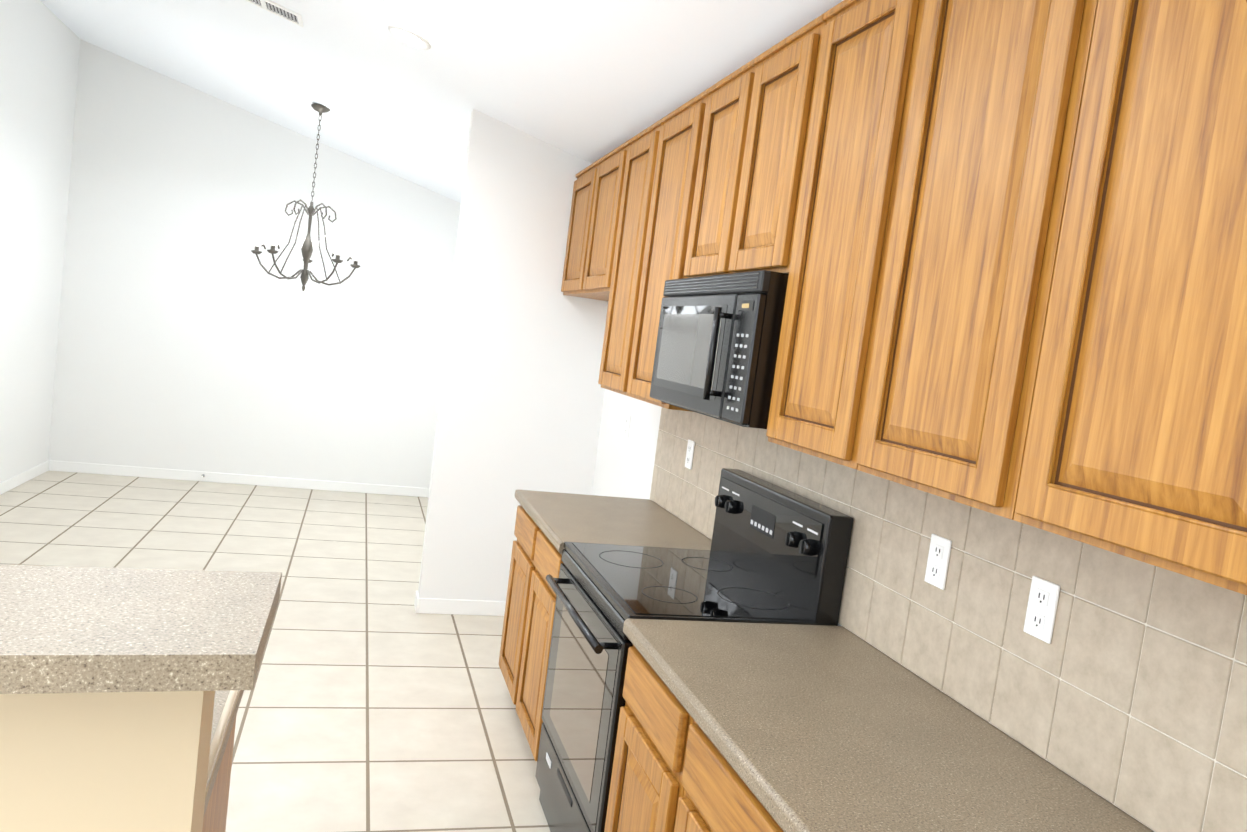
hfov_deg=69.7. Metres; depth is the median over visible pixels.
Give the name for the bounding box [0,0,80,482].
wall
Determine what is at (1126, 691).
wall
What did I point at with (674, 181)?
upper cabinet
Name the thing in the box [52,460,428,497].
baseboard
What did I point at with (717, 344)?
microwave
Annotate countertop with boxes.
[0,565,281,693]
[203,690,243,817]
[515,490,711,553]
[623,619,1153,831]
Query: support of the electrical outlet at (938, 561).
attached to the wall at (1126, 691)
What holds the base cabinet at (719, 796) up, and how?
on the floor
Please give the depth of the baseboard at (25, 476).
6.75 m
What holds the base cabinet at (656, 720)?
on the floor
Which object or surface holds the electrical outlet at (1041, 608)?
attached to the wall at (1126, 691)
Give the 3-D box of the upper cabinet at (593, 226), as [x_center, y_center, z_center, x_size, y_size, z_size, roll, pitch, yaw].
[-0.016,-0.923,4.468,0.322,0.658,1.033,6,5,-17]
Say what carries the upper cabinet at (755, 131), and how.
attached to the wall at (1126, 691)
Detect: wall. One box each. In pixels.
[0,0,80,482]
[0,691,214,831]
[49,40,460,487]
[418,109,607,600]
[592,389,1246,831]
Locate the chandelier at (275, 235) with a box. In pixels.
[243,103,370,290]
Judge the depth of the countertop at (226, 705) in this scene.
1.41 m
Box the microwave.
[650,270,788,428]
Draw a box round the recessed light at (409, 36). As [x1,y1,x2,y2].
[388,24,430,49]
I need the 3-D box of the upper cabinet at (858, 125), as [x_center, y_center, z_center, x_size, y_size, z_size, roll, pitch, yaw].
[0.639,-0.434,2.121,0.322,1.088,0.441,6,5,-17]
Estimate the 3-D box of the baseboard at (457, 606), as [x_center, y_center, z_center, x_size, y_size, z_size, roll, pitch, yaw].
[-0.721,1.082,5.038,0.872,0.085,0.012,6,5,-17]
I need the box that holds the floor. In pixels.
[0,471,549,831]
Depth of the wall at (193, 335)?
7.52 m
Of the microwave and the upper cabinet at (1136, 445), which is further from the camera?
the microwave
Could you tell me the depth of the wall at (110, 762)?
0.99 m
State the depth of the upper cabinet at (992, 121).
1.58 m
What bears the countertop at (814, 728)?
on the base cabinet
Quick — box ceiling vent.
[245,0,303,26]
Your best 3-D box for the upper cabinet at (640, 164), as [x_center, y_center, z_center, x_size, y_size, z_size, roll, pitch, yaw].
[0.162,-0.627,3.776,0.322,1.088,0.447,6,5,-17]
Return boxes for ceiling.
[40,0,842,202]
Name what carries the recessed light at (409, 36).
in the ceiling
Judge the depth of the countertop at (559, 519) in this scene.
3.50 m
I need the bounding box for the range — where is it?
[535,468,852,831]
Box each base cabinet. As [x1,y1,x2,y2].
[202,718,235,831]
[499,505,562,760]
[604,645,693,831]
[674,721,783,831]
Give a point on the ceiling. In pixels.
(591, 81)
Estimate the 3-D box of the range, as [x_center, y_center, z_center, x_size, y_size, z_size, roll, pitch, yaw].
[0.127,0.801,2.764,0.670,1.215,0.782,6,5,-17]
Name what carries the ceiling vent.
in the ceiling
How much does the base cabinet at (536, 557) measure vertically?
0.868 m
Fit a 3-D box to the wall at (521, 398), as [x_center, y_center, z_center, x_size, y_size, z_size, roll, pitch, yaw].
[-0.449,-1.007,4.942,0.900,4.300,0.120,6,5,-17]
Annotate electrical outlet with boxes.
[685,439,694,469]
[924,534,951,589]
[1023,576,1059,643]
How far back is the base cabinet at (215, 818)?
1.71 m
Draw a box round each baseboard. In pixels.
[0,460,51,494]
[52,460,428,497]
[414,592,505,615]
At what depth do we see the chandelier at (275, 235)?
6.13 m
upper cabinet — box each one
[561,140,630,300]
[598,119,663,395]
[627,89,709,411]
[683,13,826,277]
[766,0,924,469]
[857,0,1097,519]
[1013,0,1246,594]
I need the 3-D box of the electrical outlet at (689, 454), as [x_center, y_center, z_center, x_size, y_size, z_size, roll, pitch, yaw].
[0.271,0.157,3.673,0.008,0.116,0.072,6,5,-17]
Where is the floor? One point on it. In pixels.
(372, 701)

